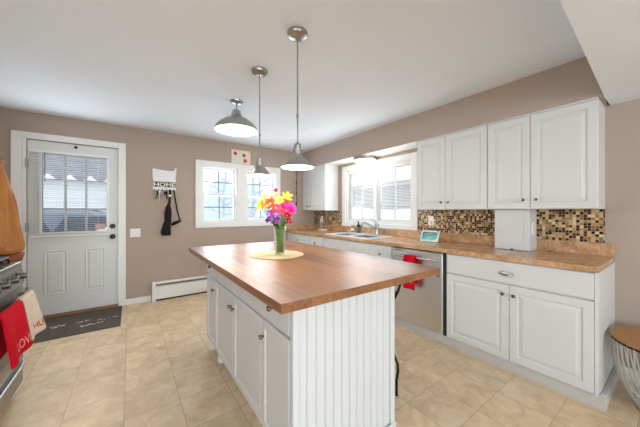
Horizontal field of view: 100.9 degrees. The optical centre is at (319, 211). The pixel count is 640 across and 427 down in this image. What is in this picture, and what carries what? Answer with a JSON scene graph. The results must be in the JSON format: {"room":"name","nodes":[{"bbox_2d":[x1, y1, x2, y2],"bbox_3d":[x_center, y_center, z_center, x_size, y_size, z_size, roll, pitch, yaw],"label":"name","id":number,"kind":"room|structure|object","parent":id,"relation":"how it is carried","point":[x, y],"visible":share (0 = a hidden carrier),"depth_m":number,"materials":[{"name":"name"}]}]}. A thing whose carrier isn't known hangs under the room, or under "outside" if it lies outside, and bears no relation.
{"room":"kitchen","nodes":[
{"label":"kitchen","id":0,"kind":"room"},
{"bbox_2d":[29,149,107,237],"bbox_3d":[-3.041,-0.210,3.230,0.706,1.020,0.042,0,0,-36],"label":"door blind","id":1,"kind":"object","parent":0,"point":[30,150],"visible":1,"depth_m":3.22,"materials":[{"name":"white plastic"}]},
{"bbox_2d":[0,107,313,300],"bbox_3d":[-1.893,0.006,4.177,4.600,2.516,0.140,0,0,-36],"label":"wall","id":2,"kind":"structure","parent":0,"point":[153,256],"depth_m":3.80,"materials":[{"name":"beige paint"}]},
{"bbox_2d":[10,130,125,305],"bbox_3d":[-3.036,0.174,3.257,1.038,2.180,0.020,0,0,-36],"label":"trim","id":3,"kind":"structure","parent":2,"relation":"attached to","point":[17,138],"depth_m":3.20,"materials":[{"name":"white paint"}]},
{"bbox_2d":[25,139,117,315],"bbox_3d":[-3.030,0.198,3.276,0.839,2.063,0.120,0,0,-36],"label":"door","id":4,"kind":"structure","parent":2,"relation":"in","point":[65,273],"depth_m":3.27,"materials":[{"name":"paint"}]},
{"bbox_2d":[43,155,105,231],"bbox_3d":[-3.046,-0.223,3.306,0.590,0.935,0.022,0,0,-36],"label":"grille","id":5,"kind":"object","parent":4,"relation":"attached to","point":[99,227],"depth_m":3.35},
{"bbox_2d":[43,304,117,318],"bbox_3d":[-3.064,1.250,3.330,0.839,0.030,0.150,0,0,-36],"label":"trim","id":6,"kind":"structure","parent":2,"relation":"attached to","point":[112,305],"depth_m":3.30,"materials":[{"name":"brown wood"}]},
{"bbox_2d":[130,228,140,236],"bbox_3d":[-2.530,0.291,3.625,0.118,0.116,0.013,0,0,-36],"label":"light switch","id":7,"kind":"object","parent":2,"relation":"attached to","point":[133,232],"visible":1,"depth_m":3.63,"materials":[{"name":"white plastic"}]},
{"bbox_2d":[126,295,150,304],"bbox_3d":[-2.499,1.224,3.647,0.289,0.080,0.014,0,0,-36],"label":"baseboard","id":8,"kind":"structure","parent":2,"relation":"attached to","point":[145,298],"depth_m":3.64,"materials":[{"name":"white paint"}]},
{"bbox_2d":[153,178,175,190],"bbox_3d":[-2.236,-0.387,3.810,0.290,0.168,0.056,0,0,-36],"label":"key rack","id":9,"kind":"object","parent":2,"relation":"attached to","point":[158,184],"visible":1,"depth_m":3.81,"materials":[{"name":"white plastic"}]},
{"bbox_2d":[155,191,160,206],"bbox_3d":[-2.294,-0.190,3.743,0.067,0.249,0.038,0,0,-36],"label":"bunch","id":10,"kind":"object","parent":9,"relation":"hanging from","point":[157,192],"visible":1,"depth_m":3.74,"materials":[{"name":"silver metal"}]},
{"bbox_2d":[152,168,176,179],"bbox_3d":[-2.246,-0.556,3.827,0.306,0.168,0.010,0,0,-36],"label":"mail","id":11,"kind":"object","parent":9,"relation":"in","point":[156,173],"visible":1,"depth_m":3.81,"materials":[{"name":"paper"}]},
{"bbox_2d":[164,190,168,206],"bbox_3d":[-2.200,-0.190,3.810,0.083,0.249,0.038,0,0,-36],"label":"bunch","id":12,"kind":"object","parent":9,"relation":"hanging from","point":[166,194],"visible":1,"depth_m":3.81,"materials":[{"name":"silver metal"}]},
{"bbox_2d":[161,190,181,235],"bbox_3d":[-2.153,0.012,3.843,0.272,0.665,0.084,0,0,-36],"label":"shoulder bag","id":13,"kind":"object","parent":9,"relation":"hanging from","point":[166,228],"visible":1,"depth_m":3.80,"materials":[{"name":"black fabric"}]},
{"bbox_2d":[152,275,206,301],"bbox_3d":[-1.526,1.129,4.309,2.050,0.270,0.075,0,0,-36],"label":"baseboard heater","id":14,"kind":"object","parent":2,"relation":"attached to","point":[168,289],"visible":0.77,"depth_m":3.89,"materials":[{"name":"white paint"}]},
{"bbox_2d":[201,165,236,222],"bbox_3d":[-1.659,-0.276,4.340,0.570,0.900,0.130,0,0,-36],"label":"window","id":15,"kind":"structure","parent":2,"relation":"in","point":[203,167],"depth_m":4.33,"materials":[{"name":"white paint"}]},
{"bbox_2d":[204,171,232,192],"bbox_3d":[-1.670,-0.479,4.356,0.458,0.380,0.012,0,0,-36],"label":"grille","id":16,"kind":"object","parent":15,"relation":"attached to","point":[218,182],"depth_m":4.39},
{"bbox_2d":[204,196,232,218],"bbox_3d":[-1.650,-0.071,4.327,0.458,0.380,0.012,0,0,-36],"label":"grille","id":17,"kind":"object","parent":15,"relation":"attached to","point":[218,207],"depth_m":4.33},
{"bbox_2d":[195,159,279,227],"bbox_3d":[-1.323,-0.276,4.487,1.452,1.056,0.022,0,0,-36],"label":"trim","id":18,"kind":"structure","parent":2,"relation":"attached to","point":[241,168],"depth_m":4.44,"materials":[{"name":"white paint"}]},
{"bbox_2d":[231,149,249,164],"bbox_3d":[-1.335,-0.923,4.477,0.324,0.225,0.022,0,0,-36],"label":"wall picture","id":19,"kind":"object","parent":2,"relation":"attached to","point":[237,156],"visible":1,"depth_m":4.46,"materials":[{"name":"paper"}]},
{"bbox_2d":[246,169,275,221],"bbox_3d":[-1.074,-0.276,4.760,0.570,0.900,0.130,0,0,-36],"label":"window","id":20,"kind":"structure","parent":2,"relation":"in","point":[273,179],"depth_m":4.71,"materials":[{"name":"white paint"}]},
{"bbox_2d":[248,178,270,194],"bbox_3d":[-1.085,-0.479,4.776,0.458,0.380,0.012,0,0,-36],"label":"grille","id":21,"kind":"object","parent":20,"relation":"attached to","point":[259,178],"depth_m":4.77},
{"bbox_2d":[0,0,585,152],"bbox_3d":[-0.531,-1.202,2.282,4.600,0.100,4.727,0,0,-36],"label":"ceiling","id":22,"kind":"structure","parent":0,"point":[168,66],"depth_m":1.95,"materials":[{"name":"paint"}]},
{"bbox_2d":[214,99,257,136],"bbox_3d":[-0.868,-0.998,2.760,0.438,0.308,0.438,0,0,-36],"label":"ceiling lamp","id":23,"kind":"object","parent":22,"relation":"hanging from","point":[234,124],"visible":1,"depth_m":2.75,"materials":[{"name":"silver metal"}]},
{"bbox_2d":[246,66,272,177],"bbox_3d":[-0.490,-0.721,2.156,0.216,0.861,0.216,0,0,-36],"label":"pendant lamp","id":24,"kind":"object","parent":22,"relation":"hanging from","point":[259,170],"visible":1,"depth_m":2.13,"materials":[{"name":"silver metal"}]},
{"bbox_2d":[281,26,313,169],"bbox_3d":[-0.143,-0.718,1.702,0.216,0.868,0.216,0,0,-36],"label":"pendant lamp","id":25,"kind":"object","parent":22,"relation":"hanging from","point":[297,161],"visible":1,"depth_m":1.68,"materials":[{"name":"silver metal"}]},
{"bbox_2d":[0,293,639,426],"bbox_3d":[-0.032,1.315,0.131,6.300,0.100,8.850,0,0,-36],"label":"floor","id":26,"kind":"structure","parent":0,"point":[157,368],"depth_m":1.88,"materials":[{"name":"tile"}]},
{"bbox_2d":[0,259,33,414],"bbox_3d":[-2.118,0.794,1.393,0.709,0.942,0.755,0,0,-36],"label":"range","id":27,"kind":"object","parent":26,"relation":"on","point":[12,276],"visible":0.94,"depth_m":1.66,"materials":[{"name":"metal"}]},
{"bbox_2d":[0,261,21,273],"bbox_3d":[-2.146,0.360,1.373,0.641,0.019,0.755,0,0,-36],"label":"cooktop","id":28,"kind":"object","parent":27,"relation":"in","point":[7,267],"depth_m":1.72,"materials":[{"name":"metal"}]},
{"bbox_2d":[0,299,32,369],"bbox_3d":[-1.761,0.690,1.524,0.088,0.291,0.363,0,0,-36],"label":"hand towel","id":29,"kind":"object","parent":27,"relation":"hanging from","point":[15,335],"visible":1,"depth_m":1.50,"materials":[{"name":"red fabric"}]},
{"bbox_2d":[16,290,45,340],"bbox_3d":[-1.927,0.684,1.768,0.104,0.273,0.264,0,0,-36],"label":"hand towel","id":30,"kind":"object","parent":27,"relation":"hanging from","point":[36,322],"visible":0.7,"depth_m":1.77,"materials":[{"name":"beige fabric"}]},
{"bbox_2d":[33,306,121,342],"bbox_3d":[-2.761,1.258,2.973,0.845,0.018,0.740,0,0,-36],"label":"doormat","id":31,"kind":"object","parent":26,"relation":"on","point":[62,326],"visible":0.78,"depth_m":2.96,"materials":[{"name":"rubber"}]},
{"bbox_2d":[50,316,115,328],"bbox_3d":[-2.635,1.250,2.961,0.580,0.002,0.219,0,0,-36],"label":"print","id":32,"kind":"object","parent":31,"relation":"on","point":[104,319],"depth_m":2.96,"materials":[{"name":"paint"}]},
{"bbox_2d":[287,232,310,243],"bbox_3d":[-0.147,0.785,4.869,0.658,0.789,0.760,0,0,-36],"label":"base cabinet","id":33,"kind":"object","parent":26,"relation":"on","point":[295,237],"visible":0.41,"depth_m":4.66,"materials":[{"name":"white paint"}]},
{"bbox_2d":[189,240,439,426],"bbox_3d":[-0.265,0.807,2.107,1.100,0.914,1.942,0,0,-36],"label":"kitchen island","id":34,"kind":"object","parent":26,"relation":"on","point":[307,340],"visible":1,"depth_m":1.42,"materials":[{"name":"white paint"}]},
{"bbox_2d":[249,250,303,259],"bbox_3d":[-0.347,0.348,2.146,0.436,0.005,0.436,0,0,-36],"label":"placemat","id":35,"kind":"object","parent":34,"relation":"on","point":[270,255],"visible":0.96,"depth_m":2.08,"materials":[{"name":"beige fabric"}]},
{"bbox_3d":[-0.323,0.220,2.138,0.092,0.250,0.092,0,0,-36],"label":"glass vase","id":36,"kind":"object","parent":35,"relation":"on","visible":0},
{"bbox_2d":[256,200,278,251],"bbox_3d":[-0.414,0.118,2.103,0.171,0.418,0.087,0,0,-36],"label":"flower","id":37,"kind":"object","parent":36,"relation":"in","point":[260,205],"visible":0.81,"depth_m":2.09,"materials":[{"name":"yellow plant"}]},
{"bbox_2d":[264,197,274,215],"bbox_3d":[-0.355,0.108,2.085,0.155,0.439,0.091,0,0,-44],"label":"flower","id":38,"kind":"object","parent":36,"relation":"in","point":[270,202],"visible":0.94,"depth_m":2.06,"materials":[{"name":"orange plant"}]},
{"bbox_2d":[260,193,279,251],"bbox_3d":[-0.405,0.087,2.136,0.156,0.480,0.086,0,0,-15],"label":"flower","id":39,"kind":"object","parent":36,"relation":"in","point":[265,196],"visible":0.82,"depth_m":2.13,"materials":[{"name":"yellow plant"}]},
{"bbox_2d":[265,217,276,236],"bbox_3d":[-0.392,0.181,2.116,0.073,0.293,0.097,0,0,34],"label":"flower","id":40,"kind":"object","parent":36,"relation":"in","point":[267,220],"visible":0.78,"depth_m":2.10,"materials":[{"name":"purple plant"}]},
{"bbox_2d":[265,210,277,236],"bbox_3d":[-0.376,0.157,2.092,0.070,0.341,0.117,0,0,20],"label":"flower","id":41,"kind":"object","parent":36,"relation":"in","point":[269,214],"visible":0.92,"depth_m":2.06,"materials":[{"name":"purple plant"}]},
{"bbox_2d":[269,216,279,227],"bbox_3d":[-0.332,0.178,2.086,0.070,0.300,0.130,0,0,34],"label":"flower","id":42,"kind":"object","parent":36,"relation":"in","point":[272,217],"visible":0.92,"depth_m":2.06,"materials":[{"name":"purple plant"}]},
{"bbox_2d":[271,203,280,237],"bbox_3d":[-0.349,0.131,2.076,0.073,0.392,0.114,0,0,-20],"label":"flower","id":43,"kind":"object","parent":36,"relation":"in","point":[276,207],"visible":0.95,"depth_m":2.05,"materials":[{"name":"pink plant"}]},
{"bbox_2d":[272,217,280,225],"bbox_3d":[-0.325,0.185,2.098,0.067,0.285,0.113,0,0,15],"label":"flower","id":44,"kind":"object","parent":36,"relation":"in","point":[276,219],"visible":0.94,"depth_m":2.06,"materials":[{"name":"purple plant"}]},
{"bbox_2d":[273,210,281,218],"bbox_3d":[-0.340,0.153,2.080,0.069,0.348,0.131,0,0,-18],"label":"flower","id":45,"kind":"object","parent":36,"relation":"in","point":[276,213],"visible":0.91,"depth_m":2.04,"materials":[{"name":"purple plant"}]},
{"bbox_2d":[271,216,285,252],"bbox_3d":[-0.342,0.159,2.131,0.172,0.341,0.154,0,0,18],"label":"sprig","id":46,"kind":"object","parent":36,"relation":"in","point":[281,224],"visible":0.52,"depth_m":2.12,"materials":[{"name":"green plant"}]},
{"bbox_2d":[274,196,283,249],"bbox_3d":[-0.319,0.102,2.092,0.079,0.451,0.074,0,0,2],"label":"flower","id":47,"kind":"object","parent":36,"relation":"in","point":[278,199],"visible":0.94,"depth_m":2.08,"materials":[{"name":"yellow plant"}]},
{"bbox_2d":[279,208,284,219],"bbox_3d":[-0.316,0.149,2.083,0.053,0.357,0.121,0,0,-36],"label":"flower","id":48,"kind":"object","parent":36,"relation":"in","point":[281,209],"visible":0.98,"depth_m":2.05,"materials":[{"name":"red plant"}]},
{"bbox_2d":[280,202,286,237],"bbox_3d":[-0.292,0.127,2.099,0.093,0.402,0.090,0,0,3],"label":"flower","id":49,"kind":"object","parent":36,"relation":"in","point":[283,204],"visible":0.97,"depth_m":2.08,"materials":[{"name":"pink plant"}]},
{"bbox_2d":[280,192,291,251],"bbox_3d":[-0.269,0.082,2.124,0.098,0.491,0.107,0,0,-18],"label":"flower","id":50,"kind":"object","parent":36,"relation":"in","point":[286,196],"visible":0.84,"depth_m":2.13,"materials":[{"name":"yellow plant"}]},
{"bbox_2d":[281,212,290,231],"bbox_3d":[-0.282,0.164,2.112,0.063,0.328,0.122,0,0,-43],"label":"flower","id":51,"kind":"object","parent":36,"relation":"in","point":[287,215],"visible":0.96,"depth_m":2.08,"materials":[{"name":"red plant"}]},
{"bbox_2d":[283,218,292,251],"bbox_3d":[-0.263,0.187,2.120,0.059,0.280,0.098,0,0,-45],"label":"flower","id":52,"kind":"object","parent":36,"relation":"in","point":[289,220],"visible":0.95,"depth_m":2.11,"materials":[{"name":"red plant"}]},
{"bbox_2d":[281,203,295,236],"bbox_3d":[-0.251,0.128,2.110,0.103,0.398,0.141,0,0,-36],"label":"flower","id":53,"kind":"object","parent":36,"relation":"in","point":[291,208],"visible":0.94,"depth_m":2.07,"materials":[{"name":"pink plant"}]},
{"bbox_2d":[310,235,321,246],"bbox_3d":[0.177,0.785,4.418,0.658,0.789,0.343,0,0,-36],"label":"base cabinet","id":54,"kind":"object","parent":26,"relation":"on","point":[314,240],"visible":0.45,"depth_m":4.22,"materials":[{"name":"white paint"}]},
{"bbox_2d":[322,237,370,254],"bbox_3d":[0.572,0.785,3.867,0.658,0.789,1.007,0,0,-36],"label":"base cabinet","id":55,"kind":"object","parent":26,"relation":"on","point":[345,245],"visible":0.06,"depth_m":3.62,"materials":[{"name":"white paint"}]},
{"bbox_2d":[370,243,392,258],"bbox_3d":[0.966,0.785,3.320,0.658,0.789,0.335,0,0,-36],"label":"base cabinet","id":56,"kind":"object","parent":26,"relation":"on","point":[377,250],"visible":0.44,"depth_m":3.13,"materials":[{"name":"white paint"}]},
{"bbox_2d":[395,284,401,395],"bbox_3d":[0.428,0.869,1.958,0.421,0.794,0.438,0,0,-36],"label":"bar stool","id":57,"kind":"object","parent":26,"relation":"on","point":[399,286],"visible":0.09,"depth_m":1.81,"materials":[{"name":"black metal"}]},
{"bbox_2d":[390,246,446,335],"bbox_3d":[1.210,0.786,2.895,0.656,0.787,0.620,0,0,-36],"label":"dishwasher","id":58,"kind":"object","parent":26,"relation":"on","point":[426,306],"visible":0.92,"depth_m":2.63,"materials":[{"name":"metal"}]},
{"bbox_2d":[403,254,417,290],"bbox_3d":[0.934,0.621,2.728,0.066,0.346,0.142,0,0,-36],"label":"dish towel","id":59,"kind":"object","parent":58,"relation":"hanging from","point":[406,258],"visible":0.35,"depth_m":2.71,"materials":[{"name":"red fabric"}]},
{"bbox_2d":[395,317,618,411],"bbox_3d":[0.839,1.210,3.508,0.616,0.109,4.120,0,0,-36],"label":"board","id":60,"kind":"object","parent":26,"relation":"on","point":[601,402],"visible":0.76,"depth_m":1.98,"materials":[{"name":"paint"}]},
{"bbox_2d":[447,253,614,396],"bbox_3d":[1.725,0.785,2.256,0.666,0.789,0.998,0,0,-36],"label":"base cabinet","id":61,"kind":"object","parent":26,"relation":"on","point":[556,323],"visible":0.99,"depth_m":1.95,"materials":[{"name":"white paint"}]},
{"bbox_2d":[286,224,614,272],"bbox_3d":[0.825,0.319,3.519,0.656,0.137,4.098,0,0,-36],"label":"countertop","id":62,"kind":"structure","parent":61,"relation":"on","point":[573,255],"depth_m":2.38,"materials":[{"name":"stone"}]},
{"bbox_2d":[357,221,360,232],"bbox_3d":[0.628,0.250,4.268,0.065,0.201,0.064,0,0,-36],"label":"soap bottle","id":63,"kind":"object","parent":62,"relation":"on","point":[358,224],"visible":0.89,"depth_m":4.24,"materials":[{"name":"black plastic"}]},
{"bbox_2d":[328,232,393,238],"bbox_3d":[0.563,0.430,3.883,0.525,0.180,0.870,0,0,-36],"label":"sink","id":64,"kind":"object","parent":62,"relation":"in","point":[346,234],"visible":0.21,"depth_m":3.88,"materials":[{"name":"metal"}]},
{"bbox_2d":[361,219,383,235],"bbox_3d":[0.749,0.221,3.789,0.263,0.239,0.240,0,0,-36],"label":"faucet","id":65,"kind":"object","parent":62,"relation":"on","point":[376,226],"visible":1,"depth_m":3.82,"materials":[{"name":"silver metal"}]},
{"bbox_2d":[420,230,439,241],"bbox_3d":[1.289,0.287,3.075,0.079,0.127,0.220,0,0,-36],"label":"smart display","id":66,"kind":"object","parent":62,"relation":"on","point":[428,236],"visible":0.99,"depth_m":3.05,"materials":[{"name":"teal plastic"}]},
{"bbox_2d":[495,209,536,250],"bbox_3d":[1.833,0.165,2.474,0.187,0.369,0.280,0,0,-36],"label":"appliance garage","id":67,"kind":"object","parent":62,"relation":"on","point":[515,229],"visible":0.99,"depth_m":2.40,"materials":[{"name":"white paint"}]},
{"bbox_2d":[609,326,639,408],"bbox_3d":[2.162,1.038,1.618,0.524,0.452,0.524,0,0,-36],"label":"table","id":68,"kind":"object","parent":26,"relation":"on","point":[622,337],"visible":1,"depth_m":1.72,"materials":[{"name":"brown wood"}]},
{"bbox_2d":[332,99,639,371],"bbox_3d":[2.498,0.006,1.873,0.140,2.516,8.727,0,0,-36],"label":"wall","id":69,"kind":"structure","parent":0,"point":[622,120],"depth_m":2.01,"materials":[{"name":"beige paint"}]},
{"bbox_2d":[303,164,337,210],"bbox_3d":[-0.016,-0.427,4.975,0.320,0.812,0.740,0,0,-36],"label":"upper cabinet","id":70,"kind":"object","parent":69,"relation":"attached to","point":[320,183],"visible":0.98,"depth_m":4.75,"materials":[{"name":"white paint"}]},
{"bbox_2d":[314,210,341,225],"bbox_3d":[0.148,0.115,5.017,0.008,0.270,0.876,0,0,-36],"label":"tile backsplash","id":71,"kind":"structure","parent":69,"relation":"attached to","point":[329,217],"depth_m":4.96,"materials":[{"name":"tile"}]},
{"bbox_2d":[353,155,375,165],"bbox_3d":[0.686,-0.764,4.015,0.344,0.125,0.344,0,0,-36],"label":"flush ceiling light","id":72,"kind":"object","parent":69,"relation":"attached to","point":[363,160],"visible":0.99,"depth_m":3.90,"materials":[{"name":"white glass"}]},
{"bbox_2d":[354,158,374,165],"bbox_3d":[0.686,-0.740,4.015,0.320,0.075,0.320,0,0,-36],"label":"diffuser","id":73,"kind":"object","parent":72,"relation":"attached to","point":[360,161],"depth_m":3.92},
{"bbox_2d":[326,141,416,165],"bbox_3d":[0.739,-0.830,3.945,0.300,0.006,1.805,0,0,-36],"label":"trim","id":74,"kind":"structure","parent":69,"relation":"attached to","point":[413,145],"depth_m":3.69,"materials":[{"name":"white paint"}]},
{"bbox_2d":[346,159,410,224],"bbox_3d":[0.898,-0.258,4.093,0.130,0.885,1.320,0,0,-36],"label":"window","id":75,"kind":"structure","parent":69,"relation":"in","point":[375,171],"depth_m":4.05,"materials":[{"name":"white paint"}]},
{"bbox_2d":[352,173,373,218],"bbox_3d":[0.713,-0.258,4.367,0.018,0.755,0.530,0,0,-36],"label":"grille","id":76,"kind":"object","parent":75,"relation":"attached to","point":[356,173],"depth_m":4.36,"materials":[{"name":"white paint"}]},
{"bbox_2d":[348,162,409,222],"bbox_3d":[0.870,-0.259,4.073,0.030,0.830,1.260,0,0,-36],"label":"window blind","id":77,"kind":"object","parent":75,"relation":"attached to","point":[405,163],"visible":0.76,"depth_m":3.96,"materials":[{"name":"white plastic"}]},
{"bbox_2d":[381,168,409,219],"bbox_3d":[1.098,-0.258,3.830,0.018,0.755,0.530,0,0,-36],"label":"grille","id":78,"kind":"object","parent":75,"relation":"attached to","point":[396,184],"depth_m":3.83,"materials":[{"name":"white paint"}]},
{"bbox_2d":[342,152,417,230],"bbox_3d":[0.836,-0.266,4.048,0.022,1.029,1.496,0,0,-36],"label":"trim","id":79,"kind":"structure","parent":69,"relation":"attached to","point":[413,156],"depth_m":3.67,"materials":[{"name":"white paint"}]},
{"bbox_2d":[417,124,492,209],"bbox_3d":[1.478,-0.427,2.896,0.320,0.812,0.753,0,0,-36],"label":"upper cabinet","id":80,"kind":"object","parent":69,"relation":"attached to","point":[452,168],"visible":1,"depth_m":2.76,"materials":[{"name":"white paint"}]},
{"bbox_2d":[302,57,609,165],"bbox_3d":[0.961,-0.992,3.633,0.304,0.318,4.075,0,0,-36],"label":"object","id":81,"kind":"structure","parent":69,"relation":"attached to","point":[573,81],"depth_m":2.54,"materials":[{"name":"beige paint"}]},
{"bbox_2d":[418,209,604,242],"bbox_3d":[1.766,0.115,2.765,0.008,0.270,1.670,0,0,-36],"label":"tile backsplash","id":82,"kind":"structure","parent":69,"relation":"attached to","point":[580,225],"depth_m":2.39,"materials":[{"name":"tile"}]},
{"bbox_2d":[428,216,433,225],"bbox_3d":[1.371,0.115,3.275,0.040,0.116,0.072,0,0,-36],"label":"wall outlet","id":83,"kind":"object","parent":82,"relation":"attached to","point":[430,218],"visible":1,"depth_m":3.27,"materials":[{"name":"white plastic"}]},
{"bbox_2d":[487,97,604,209],"bbox_3d":[1.913,-0.427,2.290,0.320,0.812,0.731,0,0,-36],"label":"upper cabinet","id":84,"kind":"object","parent":69,"relation":"attached to","point":[552,158],"visible":1,"depth_m":2.14,"materials":[{"name":"white paint"}]},
{"bbox_2d":[622,366,639,381],"bbox_3d":[3.583,1.220,0.232,0.014,0.090,4.396,0,0,-36],"label":"baseboard","id":85,"kind":"structure","parent":69,"relation":"attached to","point":[632,371],"depth_m":1.96,"materials":[{"name":"white paint"}]},
{"bbox_2d":[560,0,639,104],"bbox_3d":[0.904,-0.992,-1.173,6.300,0.318,5.640,0,0,-36],"label":"ceiling","id":86,"kind":"structure","parent":0,"point":[607,32],"depth_m":1.29,"materials":[{"name":"paint"}]},
{"label":"outside","id":87,"kind":"structure","parent":0,"visible":0},
{"bbox_3d":[-9.325,1.615,30.117,60.000,0.300,50.000,0,0,-36],"label":"ground","id":88,"kind":"structure","parent":87,"visible":0},
{"bbox_2d":[43,154,105,211],"bbox_3d":[-9.060,-0.736,7.811,7.000,4.800,3.940,0,0,-36],"label":"garage","id":89,"kind":"structure","parent":88,"relation":"on","point":[47,202],"depth_m":7.38,"materials":[{"name":"white"}]},
{"bbox_2d":[43,207,105,231],"bbox_3d":[-5.974,0.754,6.045,4.450,1.700,1.610,0,0,-36],"label":"parked car","id":90,"kind":"object","parent":88,"relation":"on","point":[72,224],"visible":0.02,"depth_m":5.59,"materials":[{"name":"paint"}]},
{"bbox_2d":[204,178,259,218],"bbox_3d":[-7.080,-0.901,27.851,45.000,5.332,1.500,0,0,-36],"label":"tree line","id":91,"kind":"object","parent":88,"relation":"on","point":[208,214],"visible":0.05,"depth_m":25.87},
{"bbox_2d":[204,170,263,218],"bbox_3d":[-4.761,-1.677,13.605,5.184,6.588,2.979,0,0,-27],"label":"bare tree","id":92,"kind":"object","parent":88,"relation":"on","point":[223,202],"visible":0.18,"depth_m":13.62,"materials":[{"name":"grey plant"}]},
{"bbox_2d":[204,177,270,217],"bbox_3d":[-2.319,-1.127,9.092,2.906,5.521,3.782,0,0,29],"label":"bare tree","id":93,"kind":"object","parent":88,"relation":"on","point":[253,210],"visible":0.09,"depth_m":8.95,"materials":[{"name":"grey plant"}]},
{"bbox_2d":[255,207,409,219],"bbox_3d":[0.725,0.680,10.987,2.400,1.970,15.000,0,0,-36],"label":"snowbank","id":94,"kind":"object","parent":88,"relation":"on","point":[354,208],"visible":0.05,"depth_m":9.11,"materials":[{"name":"white snow"}]},
{"bbox_2d":[256,166,409,209],"bbox_3d":[2.261,-0.935,17.077,5.400,5.200,19.700,0,0,-36],"label":"neighbor house","id":95,"kind":"structure","parent":88,"relation":"on","point":[268,191],"depth_m":12.04,"materials":[{"name":"white"}]},
{"bbox_3d":[-2.350,-0.406,1.889,0.054,0.043,0.060,0,0,-36],"label":"coat hook","id":96,"kind":"object","parent":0,"visible":0},
{"bbox_2d":[0,158,24,262],"bbox_3d":[-2.356,-0.004,1.957,0.216,0.790,0.545,0,0,-36],"label":"jacket","id":97,"kind":"object","parent":96,"relation":"hanging from","point":[12,241],"visible":1,"depth_m":1.95,"materials":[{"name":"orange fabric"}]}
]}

